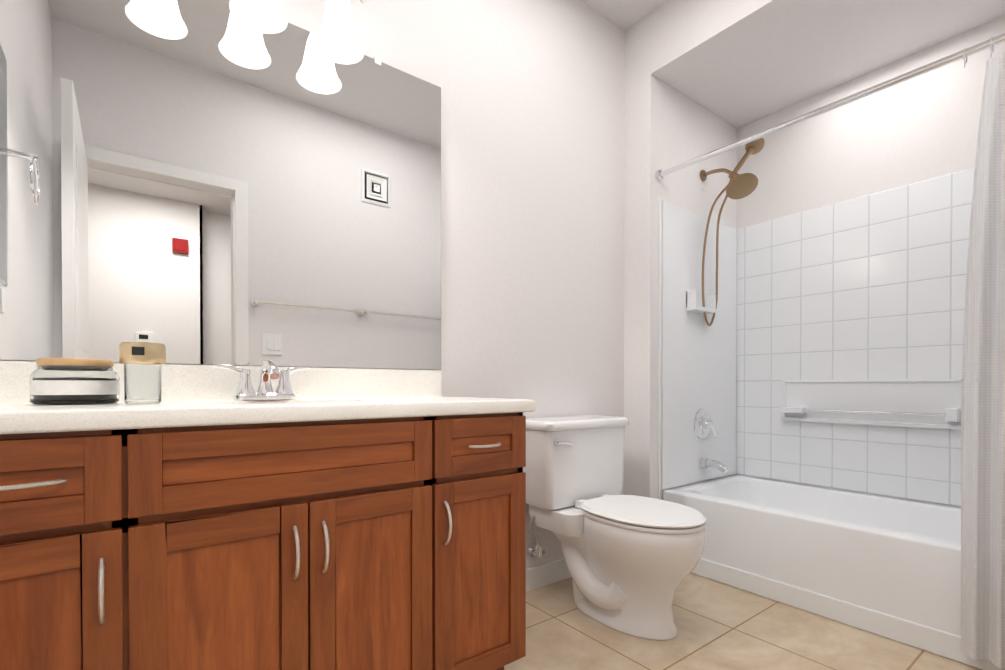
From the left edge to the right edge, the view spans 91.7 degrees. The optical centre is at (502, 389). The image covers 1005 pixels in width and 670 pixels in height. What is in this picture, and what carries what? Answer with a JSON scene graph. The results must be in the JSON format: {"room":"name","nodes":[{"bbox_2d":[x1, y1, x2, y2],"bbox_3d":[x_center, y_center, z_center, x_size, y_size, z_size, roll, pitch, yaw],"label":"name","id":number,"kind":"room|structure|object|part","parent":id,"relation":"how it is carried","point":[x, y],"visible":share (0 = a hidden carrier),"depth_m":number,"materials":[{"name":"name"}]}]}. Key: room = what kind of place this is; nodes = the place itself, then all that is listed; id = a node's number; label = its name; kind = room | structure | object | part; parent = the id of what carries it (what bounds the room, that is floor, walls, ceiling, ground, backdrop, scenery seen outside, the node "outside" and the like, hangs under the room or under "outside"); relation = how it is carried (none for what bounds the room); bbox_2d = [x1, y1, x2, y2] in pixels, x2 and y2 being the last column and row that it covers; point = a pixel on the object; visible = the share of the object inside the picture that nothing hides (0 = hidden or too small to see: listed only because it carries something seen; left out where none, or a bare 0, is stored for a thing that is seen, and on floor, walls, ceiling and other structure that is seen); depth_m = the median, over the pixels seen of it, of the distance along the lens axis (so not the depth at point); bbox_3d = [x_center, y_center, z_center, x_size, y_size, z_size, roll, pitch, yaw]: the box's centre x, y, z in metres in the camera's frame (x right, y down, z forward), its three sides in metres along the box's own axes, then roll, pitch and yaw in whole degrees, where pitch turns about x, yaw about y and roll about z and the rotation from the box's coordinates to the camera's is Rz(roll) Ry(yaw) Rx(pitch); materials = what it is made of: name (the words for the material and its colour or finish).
{"room":"bathroom","nodes":[
{"label":"bathroom","id":0,"kind":"room"},
{"bbox_2d":[0,0,624,568],"bbox_3d":[-0.382,-0.484,1.833,2.473,2.740,0.130,0,1,-37],"label":"wall","id":1,"kind":"structure","parent":0,"point":[200,181],"depth_m":1.60,"materials":[{"name":"white paint"}]},
{"bbox_2d":[526,558,570,591],"bbox_3d":[0.206,0.835,2.212,1.095,0.095,0.016,0,1,-37],"label":"baseboard","id":2,"kind":"structure","parent":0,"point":[538,576],"depth_m":2.18,"materials":[{"name":"paint"}]},
{"bbox_2d":[580,0,667,30],"bbox_3d":[0.548,-1.901,1.401,3.440,0.100,1.930,0,1,-37],"label":"ceiling","id":3,"kind":"structure","parent":0,"point":[624,15],"depth_m":2.38,"materials":[{"name":"paint"}]},
{"bbox_2d":[624,13,736,499],"bbox_3d":[1.031,-0.492,2.817,0.967,2.740,0.280,0,1,-37],"label":"wall","id":4,"kind":"structure","parent":0,"point":[667,126],"depth_m":2.48,"materials":[{"name":"paint"}]},
{"bbox_2d":[694,408,717,438],"bbox_3d":[1.123,0.189,2.674,0.170,0.170,0.058,0,1,-37],"label":"tub valve","id":5,"kind":"object","parent":4,"relation":"attached to","point":[703,424],"depth_m":2.67,"materials":[{"name":"silver metal"}]},
{"bbox_2d":[504,572,981,669],"bbox_3d":[0.765,0.927,0.355,4.650,0.060,3.950,0,1,-37],"label":"floor","id":6,"kind":"structure","parent":0,"point":[721,626],"depth_m":1.72,"materials":[{"name":"tile"}]},
{"bbox_2d":[0,361,535,669],"bbox_3d":[-0.562,0.410,1.264,1.246,0.956,0.585,0,1,-37],"label":"bathroom vanity","id":7,"kind":"object","parent":6,"relation":"on","point":[381,544],"depth_m":1.02,"materials":[{"name":"brown wood"}]},
{"bbox_2d":[29,358,119,404],"bbox_3d":[-0.932,-0.018,1.066,0.149,0.096,0.149,0,1,-37],"label":"candle jar","id":8,"kind":"object","parent":7,"relation":"on","point":[61,381],"visible":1,"depth_m":1.01,"materials":[{"name":"clear glass"}]},
{"bbox_2d":[119,342,165,403],"bbox_3d":[-0.793,-0.036,1.076,0.083,0.134,0.084,0,1,-37],"label":"tumbler","id":9,"kind":"object","parent":7,"relation":"on","point":[143,362],"visible":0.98,"depth_m":1.05,"materials":[{"name":"clear glass"}]},
{"bbox_2d":[212,359,310,399],"bbox_3d":[-0.645,-0.029,1.347,0.260,0.115,0.154,0,1,-37],"label":"faucet","id":10,"kind":"object","parent":7,"relation":"on","point":[269,370],"visible":1,"depth_m":1.36,"materials":[{"name":"silver metal"}]},
{"bbox_3d":[-0.567,0.046,1.270,1.244,0.228,0.562,0,1,-37],"label":"bathroom vanity top","id":11,"kind":"part","parent":7,"relation":"part of","materials":[{"name":"white stone"}]},
{"bbox_2d":[523,415,706,639],"bbox_3d":[0.452,0.504,1.944,0.506,0.757,0.724,0,1,-37],"label":"toilet","id":12,"kind":"object","parent":6,"relation":"on","point":[631,561],"visible":0.98,"depth_m":1.88,"materials":[{"name":"ceramic"}]},
{"bbox_2d":[663,475,1004,669],"bbox_3d":[1.565,0.698,2.095,0.752,0.369,1.513,0,1,-37],"label":"bathtub","id":13,"kind":"object","parent":6,"relation":"on","point":[887,567],"visible":0.88,"depth_m":1.96,"materials":[{"name":"ceramic"}]},
{"bbox_2d":[658,167,974,505],"bbox_3d":[1.558,-0.036,2.085,0.780,1.840,1.529,0,1,-37],"label":"shower tile surround","id":14,"kind":"structure","parent":0,"point":[858,303],"depth_m":2.51,"materials":[{"name":"tile"}]},
{"bbox_2d":[699,458,728,472],"bbox_3d":[1.151,0.411,2.639,0.056,0.069,0.149,0,1,-37],"label":"tub spout","id":15,"kind":"object","parent":14,"relation":"attached to","point":[704,463],"depth_m":2.63,"materials":[{"name":"silver metal"}]},
{"bbox_2d":[700,137,764,325],"bbox_3d":[1.202,-0.828,2.580,0.190,0.958,0.291,0,1,-37],"label":"shower head","id":16,"kind":"object","parent":14,"relation":"attached to","point":[740,186],"visible":0.92,"depth_m":2.54},
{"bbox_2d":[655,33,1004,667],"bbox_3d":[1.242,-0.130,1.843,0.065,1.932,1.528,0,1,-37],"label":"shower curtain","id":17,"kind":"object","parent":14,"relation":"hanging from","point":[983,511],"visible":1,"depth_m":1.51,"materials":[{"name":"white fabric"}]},
{"bbox_2d":[804,408,945,416],"bbox_3d":[1.762,0.109,2.380,0.017,0.017,0.650,0,1,-37],"label":"rail","id":18,"kind":"object","parent":14,"relation":"attached to","point":[879,412],"visible":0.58,"depth_m":2.33,"materials":[{"name":"silver metal"}]},
{"bbox_2d":[651,0,1004,127],"bbox_3d":[1.532,-1.706,2.052,0.847,0.300,1.530,0,1,-37],"label":"soffit","id":19,"kind":"structure","parent":0,"point":[737,63],"depth_m":2.23,"materials":[{"name":"paint"}]},
{"bbox_2d":[736,15,1004,506],"bbox_3d":[1.953,-0.488,2.307,0.120,2.740,1.650,0,1,-37],"label":"wall","id":20,"kind":"structure","parent":0,"point":[923,127],"depth_m":2.38,"materials":[{"name":"paint"}]}
]}

